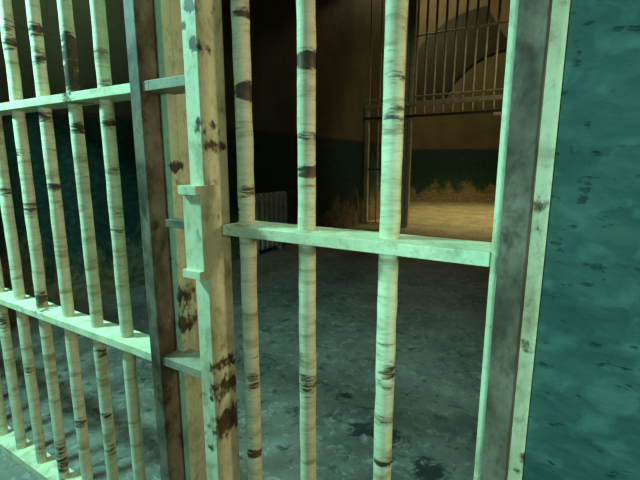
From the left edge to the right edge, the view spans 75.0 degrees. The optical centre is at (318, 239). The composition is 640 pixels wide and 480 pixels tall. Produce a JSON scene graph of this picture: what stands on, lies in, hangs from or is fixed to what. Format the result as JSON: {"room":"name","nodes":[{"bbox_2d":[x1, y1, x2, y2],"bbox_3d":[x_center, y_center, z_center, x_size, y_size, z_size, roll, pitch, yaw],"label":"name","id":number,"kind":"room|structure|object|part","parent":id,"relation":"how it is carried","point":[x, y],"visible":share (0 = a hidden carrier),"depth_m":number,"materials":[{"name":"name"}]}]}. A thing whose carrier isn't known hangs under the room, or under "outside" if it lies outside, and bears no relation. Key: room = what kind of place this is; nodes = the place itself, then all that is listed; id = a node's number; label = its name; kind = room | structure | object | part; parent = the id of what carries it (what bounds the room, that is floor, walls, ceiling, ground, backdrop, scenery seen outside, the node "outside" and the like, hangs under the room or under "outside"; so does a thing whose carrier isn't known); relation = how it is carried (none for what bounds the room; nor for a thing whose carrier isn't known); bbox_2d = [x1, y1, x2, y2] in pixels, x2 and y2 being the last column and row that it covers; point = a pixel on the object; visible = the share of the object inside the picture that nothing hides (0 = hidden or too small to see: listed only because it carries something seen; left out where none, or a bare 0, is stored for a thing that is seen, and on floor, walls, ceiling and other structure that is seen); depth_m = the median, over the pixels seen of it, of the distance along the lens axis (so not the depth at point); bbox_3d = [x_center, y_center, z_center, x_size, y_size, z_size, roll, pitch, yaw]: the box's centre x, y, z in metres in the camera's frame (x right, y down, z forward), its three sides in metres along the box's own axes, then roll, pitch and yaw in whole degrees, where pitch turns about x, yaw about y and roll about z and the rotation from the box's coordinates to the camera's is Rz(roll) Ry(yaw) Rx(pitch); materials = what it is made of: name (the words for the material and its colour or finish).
{"room":"prison interior","nodes":[
{"label":"prison interior","id":0,"kind":"room"},
{"bbox_2d":[0,0,200,479],"bbox_3d":[-1.584,-0.050,2.072,2.865,2.600,0.109,6,12,31],"label":"bars","id":1,"kind":"object","parent":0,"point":[144,89],"visible":0.98,"depth_m":1.65,"materials":[{"name":"beige paint"}]},
{"bbox_3d":[-1.664,1.197,2.358,2.574,0.045,0.102,6,12,31],"label":"rail","id":2,"kind":"part","parent":1,"relation":"part of","materials":[{"name":"white metal"}]},
{"bbox_3d":[-1.664,-0.613,2.021,2.574,0.030,0.102,6,12,31],"label":"rail","id":3,"kind":"part","parent":1,"relation":"part of","materials":[{"name":"beige paint"}]},
{"bbox_3d":[-1.664,0.290,2.189,2.574,0.031,0.102,6,12,31],"label":"rail","id":4,"kind":"part","parent":1,"relation":"part of","materials":[{"name":"metal"}]},
{"bbox_3d":[-0.555,0.069,1.435,0.049,2.600,0.073,6,12,31],"label":"post","id":5,"kind":"part","parent":1,"relation":"part of","materials":[{"name":"metal"}]},
{"bbox_3d":[-0.440,-0.477,1.289,0.192,0.030,0.100,6,12,31],"label":"rail","id":6,"kind":"part","parent":1,"relation":"part of","materials":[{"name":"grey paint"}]},
{"bbox_3d":[-0.440,0.426,1.457,0.192,0.031,0.100,6,12,31],"label":"rail","id":7,"kind":"part","parent":1,"relation":"part of","materials":[{"name":"metal"}]},
{"bbox_2d":[0,0,385,322],"bbox_3d":[-1.725,-4.052,6.092,0.250,9.000,15.700,6,12,31],"label":"wall","id":8,"kind":"structure","parent":0,"point":[343,27],"depth_m":7.08,"materials":[{"name":"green paint"}]},
{"bbox_2d":[0,201,494,479],"bbox_3d":[3.196,-0.123,9.907,13.700,0.120,26.000,6,12,31],"label":"floor","id":9,"kind":"structure","parent":0,"point":[442,306],"depth_m":3.34,"materials":[{"name":"concrete"}]},
{"bbox_2d":[255,191,287,255],"bbox_3d":[-0.912,-0.329,7.702,0.146,1.092,1.206,6,12,31],"label":"radiator","id":10,"kind":"object","parent":9,"relation":"on","point":[269,207],"visible":0.62,"depth_m":7.63,"materials":[{"name":"grey metal"}]},
{"bbox_2d":[153,0,571,479],"bbox_3d":[-0.033,0.108,1.223,1.212,2.600,0.134,6,12,31],"label":"frame","id":11,"kind":"object","parent":9,"relation":"on","point":[167,13],"visible":0.57,"depth_m":0.92,"materials":[{"name":"beige paint"}]},
{"bbox_3d":[-0.502,0.054,1.515,0.101,2.600,0.115,6,12,31],"label":"post","id":12,"kind":"part","parent":11,"relation":"part of","materials":[{"name":"metal"}]},
{"bbox_2d":[165,0,491,479],"bbox_3d":[-0.051,0.163,1.173,0.982,2.470,0.224,6,12,31],"label":"gate","id":13,"kind":"object","parent":11,"relation":"attached to","point":[207,226],"visible":1,"depth_m":1.20,"materials":[{"name":"metal"}]},
{"bbox_3d":[0.067,-0.004,1.126,0.763,0.030,0.129,6,12,31],"label":"cross rail","id":14,"kind":"part","parent":13,"relation":"part of","materials":[{"name":"metal"}]},
{"bbox_3d":[0.433,0.164,0.925,0.100,2.600,0.101,6,12,31],"label":"post","id":15,"kind":"part","parent":11,"relation":"part of","materials":[{"name":"metal"}]},
{"bbox_2d":[363,0,510,226],"bbox_3d":[3.928,-3.119,9.174,6.370,6.040,0.158,6,12,31],"label":"bars","id":16,"kind":"object","parent":9,"relation":"on","point":[413,14],"visible":0.43,"depth_m":9.88,"materials":[{"name":"beige metal"}]},
{"bbox_3d":[1.276,-1.923,11.059,0.100,3.000,0.100,6,12,31],"label":"post","id":17,"kind":"part","parent":16,"relation":"part of","materials":[{"name":"beige metal"}]},
{"bbox_3d":[2.187,-3.319,10.248,0.090,6.040,0.100,6,12,31],"label":"door post","id":18,"kind":"part","parent":16,"relation":"part of","materials":[{"name":"beige metal"}]},
{"bbox_3d":[2.263,-3.308,10.191,0.080,6.040,0.100,6,12,31],"label":"door post","id":19,"kind":"part","parent":16,"relation":"part of","materials":[{"name":"beige metal"}]},
{"bbox_3d":[3.931,-2.852,9.230,6.370,0.055,0.120,6,12,31],"label":"rail","id":20,"kind":"part","parent":16,"relation":"part of","materials":[{"name":"metal"}]},
{"bbox_3d":[3.918,-3.293,9.126,6.370,0.028,0.028,6,12,31],"label":"thin rail","id":21,"kind":"part","parent":16,"relation":"part of","materials":[{"name":"beige metal"}]},
{"bbox_3d":[4.460,-4.570,8.553,5.100,0.044,0.044,6,12,31],"label":"cross rail","id":22,"kind":"part","parent":16,"relation":"part of","materials":[{"name":"beige metal"}]},
{"bbox_2d":[480,0,552,479],"bbox_3d":[0.381,0.178,0.845,0.090,2.600,0.090,6,12,31],"label":"steel post","id":23,"kind":"object","parent":9,"relation":"on","point":[534,16],"visible":1,"depth_m":0.79,"materials":[{"name":"metal"}]},
{"bbox_2d":[401,0,509,201],"bbox_3d":[7.306,-6.006,16.607,11.000,9.000,0.250,2,11,8],"label":"wall","id":24,"kind":"structure","parent":0,"point":[454,158],"depth_m":17.06,"materials":[{"name":"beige paint"}]},
{"bbox_2d":[416,6,506,100],"bbox_3d":[5.595,-7.313,16.435,3.406,3.433,0.100,2,11,8],"label":"trim","id":25,"kind":"structure","parent":24,"relation":"attached to","point":[492,32],"depth_m":16.39,"materials":[{"name":"paint"}]},
{"bbox_2d":[523,0,639,479],"bbox_3d":[0.240,-3.008,0.477,9.050,9.000,0.120,6,12,31],"label":"wall","id":26,"kind":"structure","parent":0,"point":[584,423],"depth_m":0.80,"materials":[{"name":"teal paint"}]}
]}

